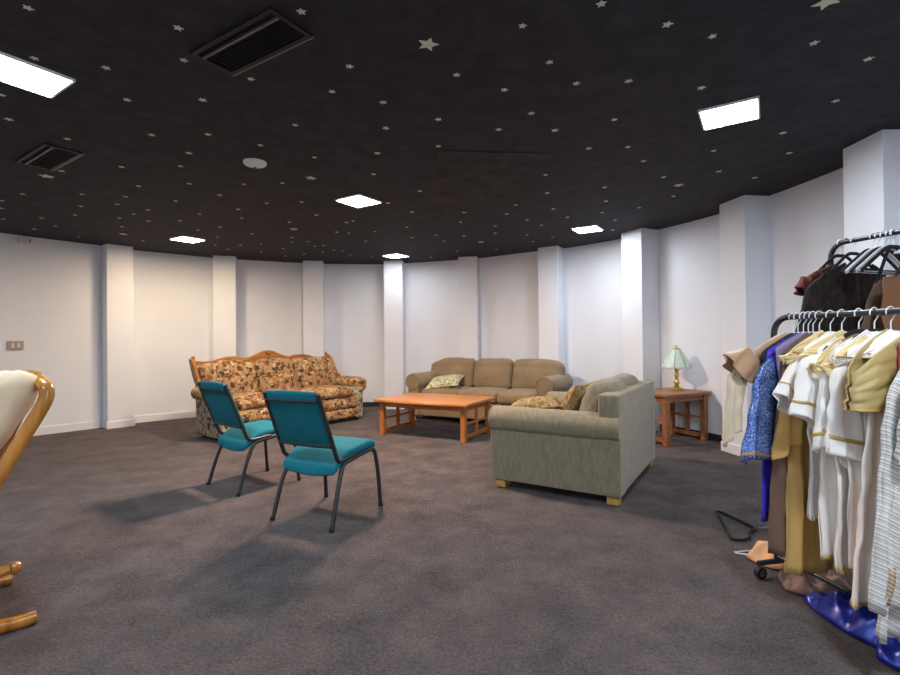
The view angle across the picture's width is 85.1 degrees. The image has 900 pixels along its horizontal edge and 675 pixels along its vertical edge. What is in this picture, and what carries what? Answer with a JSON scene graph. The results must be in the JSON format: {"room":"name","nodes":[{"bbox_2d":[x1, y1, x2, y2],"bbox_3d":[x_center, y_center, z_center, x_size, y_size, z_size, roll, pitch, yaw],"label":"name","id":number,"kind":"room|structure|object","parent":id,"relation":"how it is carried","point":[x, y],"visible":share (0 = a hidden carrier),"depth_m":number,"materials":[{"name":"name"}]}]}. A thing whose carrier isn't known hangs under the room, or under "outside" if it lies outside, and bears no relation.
{"room":"theater green room","nodes":[
{"label":"theater green room","id":0,"kind":"room"},
{"bbox_2d":[0,233,100,429],"bbox_3d":[-5.615,-0.023,4.838,0.843,2.600,4.530,-1,0,5],"label":"wall","id":1,"kind":"structure","parent":0,"point":[50,289],"depth_m":6.60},
{"bbox_2d":[7,341,23,349],"bbox_3d":[-5.536,0.101,6.244,0.017,0.110,0.160,-1,0,33],"label":"light switch","id":2,"kind":"object","parent":1,"relation":"attached to","point":[11,345],"visible":1,"depth_m":6.24,"materials":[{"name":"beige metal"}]},
{"bbox_2d":[18,237,30,243],"bbox_3d":[-5.487,-1.252,6.319,0.049,0.075,0.130,-1,0,33],"label":"wall sensor","id":3,"kind":"object","parent":1,"relation":"attached to","point":[24,240],"visible":1,"depth_m":6.30,"materials":[{"name":"beige plastic"}]},
{"bbox_2d":[15,411,195,435],"bbox_3d":[-4.532,1.230,7.004,0.777,0.100,5.137,-1,0,40],"label":"baseboard","id":4,"kind":"structure","parent":1,"relation":"attached to","point":[178,415],"depth_m":6.92,"materials":[{"name":"white paint"}]},
{"bbox_2d":[102,244,133,421],"bbox_3d":[-4.856,-0.016,7.121,0.420,2.600,0.326,-1,0,40],"label":"column","id":5,"kind":"structure","parent":0,"point":[117,260],"depth_m":6.97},
{"bbox_2d":[213,255,238,359],"bbox_3d":[-3.703,-0.021,8.121,0.335,2.600,0.420,0,0,-17],"label":"column","id":6,"kind":"structure","parent":0,"point":[225,268],"depth_m":7.93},
{"bbox_2d":[303,261,324,356],"bbox_3d":[-2.403,-0.031,8.697,0.335,2.600,0.420,-1,0,-10],"label":"column","id":7,"kind":"structure","parent":0,"point":[313,271],"depth_m":8.50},
{"bbox_2d":[100,239,622,420],"bbox_3d":[-1.284,-0.046,7.986,7.615,2.600,2.211,-1,0,0],"label":"wall","id":8,"kind":"structure","parent":0,"point":[173,293],"depth_m":8.05,"materials":[{"name":"paint"}]},
{"bbox_2d":[102,419,134,428],"bbox_3d":[-4.816,1.234,7.090,0.372,0.100,0.350,-1,0,40],"label":"baseboard","id":9,"kind":"structure","parent":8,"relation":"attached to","point":[123,423],"depth_m":6.95,"materials":[{"name":"white paint"}]},
{"bbox_2d":[363,402,378,406],"bbox_3d":[0.100,1.198,8.176,5.311,0.085,0.783,-1,0,21],"label":"baseboard","id":10,"kind":"structure","parent":8,"relation":"attached to","point":[365,404],"depth_m":8.93,"materials":[{"name":"black rubber"}]},
{"bbox_2d":[384,260,405,408],"bbox_3d":[-0.973,-0.045,8.770,0.331,2.600,0.420,-1,0,3],"label":"column","id":11,"kind":"structure","parent":0,"point":[394,271],"depth_m":8.56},
{"bbox_2d":[0,0,899,263],"bbox_3d":[-1.315,-1.431,4.126,9.576,0.120,10.090,-1,0,0],"label":"ceiling","id":12,"kind":"structure","parent":0,"point":[762,48],"depth_m":3.04,"materials":[{"name":"paint"}]},
{"bbox_2d":[0,51,75,98],"bbox_3d":[-2.214,-1.365,2.559,0.324,0.016,0.324,-1,0,33],"label":"recessed light","id":13,"kind":"object","parent":12,"relation":"in","point":[14,71],"visible":1,"depth_m":2.57,"materials":[{"name":"white paint"}]},
{"bbox_2d":[15,143,83,170],"bbox_3d":[-3.012,-1.349,3.681,0.600,0.018,0.236,-1,0,34],"label":"ceiling vent","id":14,"kind":"object","parent":12,"relation":"in","point":[78,154],"visible":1,"depth_m":3.66,"materials":[{"name":"black metal"}]},
{"bbox_2d":[22,146,74,167],"bbox_3d":[-3.014,-1.350,3.679,0.556,0.012,0.170,-1,0,34],"label":"grille","id":15,"kind":"object","parent":14,"relation":"attached to","point":[51,147],"depth_m":3.66,"materials":[{"name":"black metal"}]},
{"bbox_2d":[169,235,205,242],"bbox_3d":[-3.544,-1.326,6.619,0.324,0.016,0.324,-1,0,33],"label":"recessed light","id":16,"kind":"object","parent":12,"relation":"in","point":[182,238],"visible":1,"depth_m":6.61,"materials":[{"name":"white paint"}]},
{"bbox_2d":[173,237,202,242],"bbox_3d":[-3.544,-1.327,6.619,0.300,0.010,0.300,-1,0,33],"label":"diffuser","id":17,"kind":"object","parent":16,"relation":"attached to","point":[184,239],"depth_m":6.61,"materials":[{"name":"white"}]},
{"bbox_2d":[190,6,313,75],"bbox_3d":[-0.942,-1.379,2.311,0.600,0.018,0.236,-1,0,32],"label":"ceiling vent","id":18,"kind":"object","parent":12,"relation":"in","point":[306,36],"visible":1,"depth_m":2.28,"materials":[{"name":"black metal"}]},
{"bbox_2d":[198,15,301,69],"bbox_3d":[-0.944,-1.380,2.309,0.556,0.012,0.170,-1,0,32],"label":"grille","id":19,"kind":"object","parent":18,"relation":"attached to","point":[205,58],"depth_m":2.30,"materials":[{"name":"black metal"}]},
{"bbox_2d":[243,158,266,168],"bbox_3d":[-1.524,-1.349,3.829,0.172,0.048,0.172,-1,0,0],"label":"smoke detector","id":20,"kind":"object","parent":12,"relation":"attached to","point":[255,163],"visible":1,"depth_m":3.79,"materials":[{"name":"white plastic"}]},
{"bbox_2d":[335,194,381,207],"bbox_3d":[-0.914,-1.364,4.899,0.324,0.016,0.324,-1,0,33],"label":"recessed light","id":21,"kind":"object","parent":12,"relation":"in","point":[358,200],"visible":1,"depth_m":4.88,"materials":[{"name":"white paint"}]},
{"bbox_2d":[338,196,378,206],"bbox_3d":[-0.914,-1.365,4.899,0.300,0.010,0.300,-1,0,33],"label":"diffuser","id":22,"kind":"object","parent":21,"relation":"attached to","point":[355,201],"depth_m":4.89,"materials":[{"name":"white"}]},
{"bbox_2d":[382,253,409,258],"bbox_3d":[-0.894,-1.344,8.069,0.324,0.016,0.324,-1,0,33],"label":"recessed light","id":23,"kind":"object","parent":12,"relation":"in","point":[395,255],"visible":1,"depth_m":8.02,"materials":[{"name":"white paint"}]},
{"bbox_2d":[386,254,407,257],"bbox_3d":[-0.894,-1.345,8.069,0.300,0.010,0.300,-1,0,33],"label":"diffuser","id":24,"kind":"object","parent":23,"relation":"attached to","point":[388,255],"depth_m":8.06,"materials":[{"name":"white"}]},
{"bbox_2d":[419,38,438,50],"bbox_3d":[-0.103,-1.393,2.334,0.099,0.003,0.094,-1,0,17],"label":"sticker","id":25,"kind":"object","parent":12,"relation":"attached to","point":[429,44],"visible":1,"depth_m":2.33,"materials":[{"name":"yellow"}]},
{"bbox_2d":[428,150,553,204],"bbox_3d":[0.281,-1.383,4.394,0.864,0.008,1.467,-1,0,-6],"label":"ceiling panel","id":26,"kind":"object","parent":12,"relation":"attached to","point":[461,177],"depth_m":4.20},
{"bbox_2d":[571,225,603,233],"bbox_3d":[1.756,-1.382,6.259,0.324,0.016,0.324,-1,0,33],"label":"recessed light","id":27,"kind":"object","parent":12,"relation":"in","point":[592,228],"visible":1,"depth_m":6.25,"materials":[{"name":"white paint"}]},
{"bbox_2d":[573,226,600,232],"bbox_3d":[1.756,-1.383,6.259,0.300,0.010,0.300,-1,0,33],"label":"diffuser","id":28,"kind":"object","parent":27,"relation":"attached to","point":[585,229],"depth_m":6.25,"materials":[{"name":"white"}]},
{"bbox_2d":[698,95,759,130],"bbox_3d":[1.756,-1.402,3.079,0.324,0.016,0.324,-1,0,33],"label":"recessed light","id":29,"kind":"object","parent":12,"relation":"in","point":[744,110],"visible":1,"depth_m":3.06,"materials":[{"name":"white paint"}]},
{"bbox_2d":[811,0,839,9],"bbox_3d":[1.587,-1.412,2.064,0.106,0.003,0.101,-1,0,15],"label":"sticker","id":30,"kind":"object","parent":12,"relation":"attached to","point":[823,3],"visible":1,"depth_m":2.07,"materials":[{"name":"yellow"}]},
{"bbox_2d":[0,407,899,674],"bbox_3d":[-1.287,1.289,4.109,9.576,0.120,10.090,-1,0,0],"label":"floor","id":31,"kind":"structure","parent":0,"point":[132,563],"depth_m":2.56,"materials":[{"name":"carpet"}]},
{"bbox_2d":[0,367,54,632],"bbox_3d":[-2.233,0.682,1.973,0.769,1.086,0.913,-1,0,40],"label":"rocking chair","id":32,"kind":"object","parent":31,"relation":"on","point":[19,387],"visible":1,"depth_m":2.06,"materials":[{"name":"brown wood"}]},
{"bbox_2d":[0,367,36,454],"bbox_3d":[-2.102,0.491,2.136,0.559,0.705,0.459,-1,0,40],"label":"cushion","id":33,"kind":"object","parent":32,"relation":"on","point":[18,386],"depth_m":2.07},
{"bbox_2d":[197,381,300,496],"bbox_3d":[-1.697,0.794,4.139,0.533,0.888,0.657,-1,0,39],"label":"chair","id":34,"kind":"object","parent":31,"relation":"on","point":[220,403],"visible":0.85,"depth_m":3.98,"materials":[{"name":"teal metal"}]},
{"bbox_2d":[189,350,366,440],"bbox_3d":[-2.329,0.720,6.886,0.892,1.075,2.466,-1,0,38],"label":"floral sofa","id":35,"kind":"object","parent":31,"relation":"on","point":[246,378],"visible":0.77,"depth_m":6.87,"materials":[{"name":"multicoloured"}]},
{"bbox_2d":[190,387,204,401],"bbox_3d":[-2.935,0.694,5.975,0.640,0.188,0.284,-1,0,38],"label":"armrest","id":36,"kind":"object","parent":35,"relation":"on","point":[195,393],"depth_m":5.96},
{"bbox_2d":[198,363,217,381],"bbox_3d":[-3.085,0.560,6.267,0.257,0.457,0.225,-1,0,38],"label":"cushion","id":37,"kind":"object","parent":35,"relation":"on","point":[206,371],"depth_m":6.21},
{"bbox_2d":[209,360,258,392],"bbox_3d":[-2.887,0.562,6.540,0.328,0.522,0.636,-1,0,38],"label":"cushion","id":38,"kind":"object","parent":35,"relation":"on","point":[240,376],"depth_m":6.48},
{"bbox_2d":[231,391,266,410],"bbox_3d":[-2.632,0.822,6.343,0.704,0.210,0.619,-1,0,38],"label":"seat cushion","id":39,"kind":"object","parent":35,"relation":"on","point":[244,400],"depth_m":6.10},
{"bbox_2d":[253,358,296,391],"bbox_3d":[-2.509,0.560,7.022,0.328,0.527,0.641,-1,0,38],"label":"cushion","id":40,"kind":"object","parent":35,"relation":"on","point":[270,373],"depth_m":6.91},
{"bbox_2d":[267,388,316,392],"bbox_3d":[-2.255,0.822,6.824,0.701,0.218,0.617,-1,0,38],"label":"seat cushion","id":41,"kind":"object","parent":35,"relation":"on","point":[290,389],"depth_m":6.80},
{"bbox_2d":[291,357,330,387],"bbox_3d":[-2.131,0.558,7.507,0.331,0.525,0.642,-1,0,38],"label":"cushion","id":42,"kind":"object","parent":35,"relation":"on","point":[308,371],"depth_m":7.39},
{"bbox_2d":[304,385,351,399],"bbox_3d":[-1.877,0.821,7.311,0.699,0.215,0.619,-1,0,38],"label":"seat cushion","id":43,"kind":"object","parent":35,"relation":"on","point":[327,392],"depth_m":7.12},
{"bbox_2d":[325,358,336,384],"bbox_3d":[-1.918,0.555,7.765,0.265,0.463,0.223,-1,0,38],"label":"cushion","id":44,"kind":"object","parent":35,"relation":"on","point":[330,368],"depth_m":7.68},
{"bbox_2d":[334,375,366,386],"bbox_3d":[-1.596,0.689,7.692,0.640,0.191,0.294,-1,0,38],"label":"armrest","id":45,"kind":"object","parent":35,"relation":"on","point":[345,380],"depth_m":7.55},
{"bbox_2d":[262,390,382,532],"bbox_3d":[-0.868,0.780,3.378,0.533,0.888,0.657,-1,0,26],"label":"chair","id":46,"kind":"object","parent":31,"relation":"on","point":[298,418],"visible":1,"depth_m":3.20,"materials":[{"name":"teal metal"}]},
{"bbox_2d":[374,393,495,443],"bbox_3d":[-0.187,1.002,6.268,1.320,0.460,0.940,-1,0,29],"label":"coffee table","id":47,"kind":"object","parent":31,"relation":"on","point":[462,404],"visible":0.99,"depth_m":6.11,"materials":[{"name":"orange wood"}]},
{"bbox_2d":[406,358,572,419],"bbox_3d":[0.557,0.774,7.301,2.320,0.913,0.929,-1,0,29],"label":"sofa","id":48,"kind":"object","parent":31,"relation":"on","point":[506,380],"visible":0.68,"depth_m":7.23,"materials":[{"name":"brown"}]},
{"bbox_2d":[424,374,464,389],"bbox_3d":[-0.084,0.680,7.469,0.556,0.232,0.393,-1,0,18],"label":"throw pillow","id":49,"kind":"object","parent":48,"relation":"on","point":[447,381],"visible":0.93,"depth_m":7.35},
{"bbox_2d":[421,385,473,393],"bbox_3d":[-0.012,0.854,7.554,0.621,0.217,0.744,-1,0,29],"label":"seat cushion","id":50,"kind":"object","parent":48,"relation":"on","point":[455,390],"depth_m":7.29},
{"bbox_2d":[431,358,475,386],"bbox_3d":[0.052,0.572,7.856,0.798,0.489,0.319,-1,0,29],"label":"cushion","id":51,"kind":"object","parent":48,"relation":"on","point":[448,366],"depth_m":7.70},
{"bbox_2d":[458,386,511,403],"bbox_3d":[0.530,0.846,7.247,0.619,0.216,0.742,-1,0,29],"label":"seat cushion","id":52,"kind":"object","parent":48,"relation":"on","point":[493,391],"depth_m":7.03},
{"bbox_2d":[473,358,512,388],"bbox_3d":[0.672,0.563,7.511,0.643,0.490,0.315,-1,0,29],"label":"cushion","id":53,"kind":"object","parent":48,"relation":"on","point":[487,372],"depth_m":7.39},
{"bbox_2d":[497,388,536,404],"bbox_3d":[1.072,0.838,6.949,0.622,0.217,0.741,-1,0,29],"label":"seat cushion","id":54,"kind":"object","parent":48,"relation":"on","point":[508,396],"depth_m":6.72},
{"bbox_2d":[511,359,565,388],"bbox_3d":[1.289,0.557,7.162,0.794,0.493,0.320,-1,0,29],"label":"cushion","id":55,"kind":"object","parent":48,"relation":"on","point":[524,373],"depth_m":7.08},
{"bbox_2d":[487,372,655,505],"bbox_3d":[1.123,0.759,4.291,1.029,0.894,1.460,-1,0,32],"label":"loveseat","id":56,"kind":"object","parent":31,"relation":"on","point":[600,448],"visible":0.99,"depth_m":3.71,"materials":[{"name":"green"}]},
{"bbox_2d":[511,396,561,408],"bbox_3d":[0.737,0.606,4.239,0.443,0.205,0.470,-1,0,15],"label":"throw pillow","id":57,"kind":"object","parent":56,"relation":"on","point":[546,402],"visible":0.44,"depth_m":4.07,"materials":[{"name":"beige fabric"}]},
{"bbox_2d":[559,383,590,410],"bbox_3d":[1.055,0.571,4.145,0.251,0.379,0.469,-1,0,34],"label":"throw pillow","id":58,"kind":"object","parent":56,"relation":"on","point":[572,400],"visible":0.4,"depth_m":3.96,"materials":[{"name":"fabric"}]},
{"bbox_2d":[580,377,625,411],"bbox_3d":[1.220,0.550,3.916,0.323,0.463,0.530,-1,0,32],"label":"cushion","id":59,"kind":"object","parent":56,"relation":"on","point":[589,402],"depth_m":3.72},
{"bbox_2d":[612,372,638,385],"bbox_3d":[1.501,0.542,4.367,0.313,0.467,0.524,-1,0,32],"label":"cushion","id":60,"kind":"object","parent":56,"relation":"on","point":[629,379],"depth_m":4.22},
{"bbox_2d":[654,387,711,446],"bbox_3d":[2.569,0.913,5.748,0.760,0.575,0.620,0,0,-27],"label":"side table","id":61,"kind":"object","parent":31,"relation":"on","point":[668,398],"visible":0.66,"depth_m":5.66,"materials":[{"name":"red wood"}]},
{"bbox_2d":[661,345,691,390],"bbox_3d":[2.694,0.357,5.828,0.318,0.535,0.318,-1,0,11],"label":"table lamp","id":62,"kind":"object","parent":61,"relation":"on","point":[676,359],"visible":1,"depth_m":5.76,"materials":[{"name":"gold metal"}]},
{"bbox_2d":[716,510,767,540],"bbox_3d":[1.845,1.179,3.051,0.264,0.016,0.500,-1,0,20],"label":"hanger","id":63,"kind":"object","parent":31,"relation":"on","point":[717,511],"visible":0.98,"depth_m":3.04,"materials":[{"name":"black plastic"}]},
{"bbox_2d":[746,540,783,569],"bbox_3d":[1.729,1.133,2.601,0.271,0.102,0.274,-1,0,0],"label":"cloth","id":64,"kind":"object","parent":31,"relation":"on","point":[759,551],"visible":0.3,"depth_m":2.60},
{"bbox_2d":[778,565,851,595],"bbox_3d":[1.729,1.128,2.353,0.311,0.109,0.284,-1,0,0],"label":"cloth","id":65,"kind":"object","parent":31,"relation":"on","point":[804,585],"visible":0.47,"depth_m":2.27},
{"bbox_2d":[754,308,899,595],"bbox_3d":[1.757,0.530,1.835,0.256,1.307,1.279,-1,0,-12],"label":"clothes rack","id":66,"kind":"object","parent":31,"relation":"on","point":[760,572],"visible":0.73,"depth_m":2.21,"materials":[{"name":"black metal"},{"name":"rubber"}]},
{"bbox_2d":[788,312,796,332],"bbox_3d":[1.642,-0.021,2.345,0.414,0.198,0.004,-1,0,-10],"label":"hanger","id":67,"kind":"object","parent":66,"relation":"hanging from","point":[792,312],"visible":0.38,"depth_m":2.34,"materials":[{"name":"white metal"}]},
{"bbox_2d":[722,332,785,444],"bbox_3d":[1.643,0.272,2.343,0.764,0.593,0.085,-1,0,-10],"label":"shirt","id":68,"kind":"object","parent":67,"relation":"hanging from","point":[736,389],"visible":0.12,"depth_m":2.27,"materials":[{"name":"beige fabric"}]},
{"bbox_2d":[793,312,801,332],"bbox_3d":[1.648,-0.019,2.320,0.414,0.204,0.004,-1,0,-11],"label":"hanger","id":69,"kind":"object","parent":66,"relation":"hanging from","point":[796,312],"visible":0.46,"depth_m":2.32,"materials":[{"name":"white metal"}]},
{"bbox_2d":[722,333,789,383],"bbox_3d":[1.656,0.292,2.320,0.814,0.631,0.082,-1,0,-11],"label":"robe","id":70,"kind":"object","parent":69,"relation":"hanging from","point":[747,362],"visible":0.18,"depth_m":2.25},
{"bbox_2d":[802,311,814,333],"bbox_3d":[1.659,-0.022,2.268,0.414,0.198,0.004,-1,0,-9],"label":"hanger","id":71,"kind":"object","parent":66,"relation":"hanging from","point":[807,311],"visible":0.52,"depth_m":2.27,"materials":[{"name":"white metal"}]},
{"bbox_2d":[740,332,800,521],"bbox_3d":[1.661,0.401,2.263,0.708,0.853,0.090,-1,0,-9],"label":"gown","id":72,"kind":"object","parent":71,"relation":"hanging from","point":[760,422],"visible":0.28,"depth_m":2.21,"materials":[{"name":"blue patterned fabric"}]},
{"bbox_2d":[808,311,816,332],"bbox_3d":[1.664,-0.027,2.245,0.395,0.188,0.004,0,0,-12],"label":"hanger","id":73,"kind":"object","parent":66,"relation":"hanging from","point":[811,311],"visible":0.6,"depth_m":2.24,"materials":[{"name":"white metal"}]},
{"bbox_2d":[775,332,804,382],"bbox_3d":[1.666,0.232,2.244,0.421,0.511,0.075,-1,0,-12],"label":"shirt","id":74,"kind":"object","parent":73,"relation":"hanging from","point":[780,349],"visible":0.04,"depth_m":2.20,"materials":[{"name":"purple fabric"}]},
{"bbox_2d":[825,310,833,331],"bbox_3d":[1.681,-0.023,2.165,0.358,0.198,0.004,-1,0,-9],"label":"hanger","id":75,"kind":"object","parent":66,"relation":"hanging from","point":[828,310],"visible":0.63,"depth_m":2.16,"materials":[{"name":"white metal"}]},
{"bbox_2d":[771,332,838,576],"bbox_3d":[1.680,0.497,2.161,0.593,1.039,0.091,-1,0,-9],"label":"robe","id":76,"kind":"object","parent":75,"relation":"hanging from","point":[790,441],"visible":0.15,"depth_m":2.11,"materials":[{"name":"yellow fabric"}]},
{"bbox_2d":[835,309,845,332],"bbox_3d":[1.692,-0.028,2.115,0.376,0.188,0.004,-1,0,-11],"label":"hanger","id":77,"kind":"object","parent":66,"relation":"hanging from","point":[840,309],"visible":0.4,"depth_m":2.11,"materials":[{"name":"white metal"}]},
{"bbox_2d":[773,329,858,520],"bbox_3d":[1.698,0.366,2.117,0.688,0.801,0.150,-1,0,-11],"label":"gown","id":78,"kind":"object","parent":77,"relation":"hanging from","point":[810,345],"visible":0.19,"depth_m":2.06,"materials":[{"name":"white fabric"}]},
{"bbox_2d":[822,308,864,350],"bbox_3d":[1.707,-0.031,2.045,0.409,0.185,0.013,0,0,-13],"label":"hanger","id":79,"kind":"object","parent":66,"relation":"hanging from","point":[855,331],"visible":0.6,"depth_m":2.04,"materials":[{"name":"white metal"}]},
{"bbox_2d":[787,337,842,560],"bbox_3d":[1.705,0.448,2.041,0.713,0.906,0.096,-1,0,-11],"label":"gown","id":80,"kind":"object","parent":79,"relation":"hanging from","point":[802,403],"visible":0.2,"depth_m":1.99,"materials":[{"name":"white fabric"}]},
{"bbox_2d":[836,307,882,349],"bbox_3d":[1.720,-0.029,1.985,0.391,0.190,0.012,-1,0,-12],"label":"hanger","id":81,"kind":"object","parent":66,"relation":"hanging from","point":[873,329],"visible":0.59,"depth_m":1.98,"materials":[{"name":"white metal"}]},
{"bbox_2d":[808,335,868,575],"bbox_3d":[1.724,0.456,1.984,0.611,0.938,0.151,0,0,-13],"label":"gown","id":82,"kind":"object","parent":81,"relation":"hanging from","point":[821,367],"visible":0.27,"depth_m":1.93,"materials":[{"name":"white fabric"}]},
{"bbox_2d":[885,306,895,330],"bbox_3d":[1.732,-0.028,1.925,0.386,0.194,0.004,-1,0,-10],"label":"hanger","id":83,"kind":"object","parent":66,"relation":"hanging from","point":[888,306],"visible":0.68,"depth_m":1.92,"materials":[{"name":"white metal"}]},
{"bbox_2d":[821,329,895,568],"bbox_3d":[1.740,0.425,1.921,0.627,0.918,0.150,-1,0,-7],"label":"shirt","id":84,"kind":"object","parent":83,"relation":"hanging from","point":[844,434],"visible":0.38,"depth_m":1.87,"materials":[{"name":"white fabric"}]},
{"label":"hanger","id":85,"kind":"object","parent":66,"relation":"hanging from","visible":0},
{"bbox_2d":[894,423,899,464],"bbox_3d":[1.784,0.258,1.666,0.649,0.530,0.095,-1,0,-9],"label":"shirt","id":86,"kind":"object","parent":85,"relation":"hanging from","point":[897,441],"visible":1,"depth_m":1.61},
{"bbox_2d":[802,590,899,670],"bbox_3d":[1.801,1.123,1.889,0.482,0.114,0.736,-1,0,0],"label":"cloth","id":87,"kind":"object","parent":31,"relation":"on","point":[835,607],"visible":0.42,"depth_m":1.96,"materials":[{"name":"blue"}]},
{"bbox_2d":[828,229,899,266],"bbox_3d":[2.432,0.302,2.270,0.256,1.755,1.329,0,0,-15],"label":"clothes rack","id":88,"kind":"object","parent":31,"relation":"on","point":[835,247],"visible":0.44,"depth_m":2.76,"materials":[{"name":"grey"}]},
{"bbox_2d":[816,239,851,274],"bbox_3d":[2.270,-0.452,2.848,0.423,0.240,0.012,0,0,-12],"label":"hanger","id":89,"kind":"object","parent":88,"relation":"hanging from","point":[848,258],"visible":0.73,"depth_m":2.83,"materials":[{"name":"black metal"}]},
{"bbox_2d":[793,266,827,294],"bbox_3d":[2.277,-0.088,2.849,0.642,0.647,0.097,-1,0,-11],"label":"jacket","id":90,"kind":"object","parent":89,"relation":"hanging from","point":[803,282],"visible":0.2,"depth_m":2.79,"materials":[{"name":"red fabric"}]},
{"bbox_2d":[831,237,870,268],"bbox_3d":[2.289,-0.458,2.778,0.422,0.230,0.013,0,0,-17],"label":"hanger","id":91,"kind":"object","parent":88,"relation":"hanging from","point":[846,255],"visible":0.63,"depth_m":2.76,"materials":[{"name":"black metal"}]},
{"bbox_2d":[795,262,886,331],"bbox_3d":[2.291,-0.042,2.775,1.044,0.753,0.148,0,0,-17],"label":"coat","id":92,"kind":"object","parent":91,"relation":"hanging from","point":[834,291],"visible":0.27,"depth_m":2.70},
{"bbox_2d":[839,233,897,275],"bbox_3d":[2.315,-0.456,2.683,0.512,0.236,0.012,0,0,-18],"label":"hanger","id":93,"kind":"object","parent":88,"relation":"hanging from","point":[888,260],"visible":0.62,"depth_m":2.66,"materials":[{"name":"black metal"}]},
{"bbox_2d":[861,279,883,329],"bbox_3d":[2.345,0.066,2.585,0.682,0.734,0.099,0,0,-14],"label":"coat","id":94,"kind":"object","parent":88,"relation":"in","point":[875,297],"visible":0.15,"depth_m":2.55,"materials":[{"name":"brown fabric"}]},
{"bbox_2d":[845,232,899,274],"bbox_3d":[2.321,-0.456,2.658,0.512,0.236,0.012,0,0,-18],"label":"hanger","id":95,"kind":"object","parent":88,"relation":"hanging from","point":[890,256],"visible":0.66,"depth_m":2.63,"materials":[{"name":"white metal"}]},
{"bbox_2d":[850,231,899,273],"bbox_3d":[2.328,-0.456,2.633,0.512,0.236,0.012,0,0,-18],"label":"hanger","id":96,"kind":"object","parent":88,"relation":"hanging from","point":[853,268],"visible":0.63,"depth_m":2.60,"materials":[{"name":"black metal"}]},
{"bbox_2d":[855,230,895,272],"bbox_3d":[2.335,-0.456,2.608,0.512,0.236,0.012,0,0,-18],"label":"hanger","id":97,"kind":"object","parent":88,"relation":"hanging from","point":[864,262],"visible":0.63,"depth_m":2.56,"materials":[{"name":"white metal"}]},
{"bbox_2d":[860,229,899,271],"bbox_3d":[2.342,-0.456,2.583,0.512,0.236,0.012,0,0,-18],"label":"hanger","id":98,"kind":"object","parent":88,"relation":"hanging from","point":[893,246],"visible":0.92,"depth_m":2.55,"materials":[{"name":"black plastic"}]},
{"bbox_2d":[875,229,899,283],"bbox_3d":[2.341,-0.424,2.588,0.260,0.301,0.012,0,0,-14],"label":"hanger","id":99,"kind":"object","parent":88,"relation":"hanging from","point":[888,250],"visible":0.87,"depth_m":2.57,"materials":[{"name":"black plastic"}]},
{"bbox_2d":[894,266,899,275],"bbox_3d":[2.377,-0.429,2.453,0.426,0.293,0.012,0,0,-13],"label":"hanger","id":100,"kind":"object","parent":88,"relation":"hanging from","point":[897,272],"visible":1,"depth_m":2.41,"materials":[{"name":"black plastic"}]},
{"bbox_2d":[881,275,899,330],"bbox_3d":[2.381,0.033,2.451,0.572,0.697,0.069,-1,0,-12],"label":"jacket","id":101,"kind":"object","parent":100,"relation":"hanging from","point":[890,284],"visible":0.31,"depth_m":2.39,"materials":[{"name":"fabric"}]},
{"bbox_2d":[458,256,479,360],"bbox_3d":[0.351,-0.060,8.440,0.318,2.600,0.420,-1,0,13],"label":"column","id":102,"kind":"structure","parent":0,"point":[468,267],"depth_m":8.24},
{"bbox_2d":[538,246,564,365],"bbox_3d":[1.604,-0.078,7.601,0.311,2.600,0.420,-1,0,33],"label":"column","id":103,"kind":"structure","parent":0,"point":[551,258],"depth_m":7.43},
{"bbox_2d":[621,228,660,430],"bbox_3d":[2.552,-0.095,6.455,0.420,2.600,0.335,0,0,-27],"label":"column","id":104,"kind":"structure","parent":0,"point":[640,246],"depth_m":6.31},
{"bbox_2d":[719,195,770,445],"bbox_3d":[3.099,-0.110,5.038,0.420,2.600,0.354,-1,0,-9],"label":"column","id":105,"kind":"structure","parent":0,"point":[745,265],"depth_m":4.87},
{"bbox_2d":[658,168,844,434],"bbox_3d":[2.928,-0.116,3.791,0.998,2.600,6.316,-1,0,0],"label":"wall","id":106,"kind":"structure","parent":0,"point":[807,218],"depth_m":5.66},
{"bbox_2d":[660,424,722,442],"bbox_3d":[2.877,1.142,3.783,0.893,0.085,6.184,-1,0,0],"label":"baseboard","id":107,"kind":"structure","parent":106,"relation":"attached to","point":[711,436],"depth_m":5.70,"materials":[{"name":"black rubber"}]},
{"bbox_2d":[721,441,740,455],"bbox_3d":[3.076,1.141,5.025,0.372,0.100,0.378,-1,0,-9],"label":"baseboard","id":108,"kind":"structure","parent":106,"relation":"attached to","point":[730,448],"depth_m":5.03,"materials":[{"name":"white paint"}]},
{"bbox_2d":[843,129,899,275],"bbox_3d":[3.174,-0.120,3.500,0.430,2.600,0.362,-1,0,0],"label":"column","id":109,"kind":"structure","parent":0,"point":[871,165],"depth_m":3.42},
{"label":"hanger","id":110,"kind":"object","parent":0,"visible":0},
{"bbox_2d":[843,329,899,609],"bbox_3d":[1.750,0.467,1.854,0.664,1.004,0.162,0,0,-18],"label":"gown","id":111,"kind":"object","parent":110,"relation":"hanging from","point":[869,382],"visible":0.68,"depth_m":1.77,"materials":[{"name":"fabric"}]},
{"label":"hanger","id":112,"kind":"object","parent":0,"visible":0},
{"bbox_2d":[761,332,796,361],"bbox_3d":[1.657,0.252,2.289,0.481,0.552,0.076,0,0,-13],"label":"jacket","id":113,"kind":"object","parent":112,"relation":"hanging from","point":[764,352],"visible":0.02,"depth_m":2.25,"materials":[{"name":"black fabric"}]},
{"label":"hanger","id":114,"kind":"object","parent":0,"visible":0},
{"bbox_2d":[768,332,812,556],"bbox_3d":[1.676,0.463,2.210,0.553,0.978,0.100,-1,0,-10],"label":"robe","id":115,"kind":"object","parent":114,"relation":"hanging from","point":[777,508],"visible":0.16,"depth_m":2.16,"materials":[{"name":"brown fabric"}]},
{"label":"hanger","id":116,"kind":"object","parent":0,"visible":0},
{"bbox_2d":[866,370,899,644],"bbox_3d":[1.773,0.502,1.738,0.751,1.022,0.101,0,0,-13],"label":"striped garment","id":117,"kind":"object","parent":116,"relation":"hanging from","point":[883,597],"visible":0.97,"depth_m":1.65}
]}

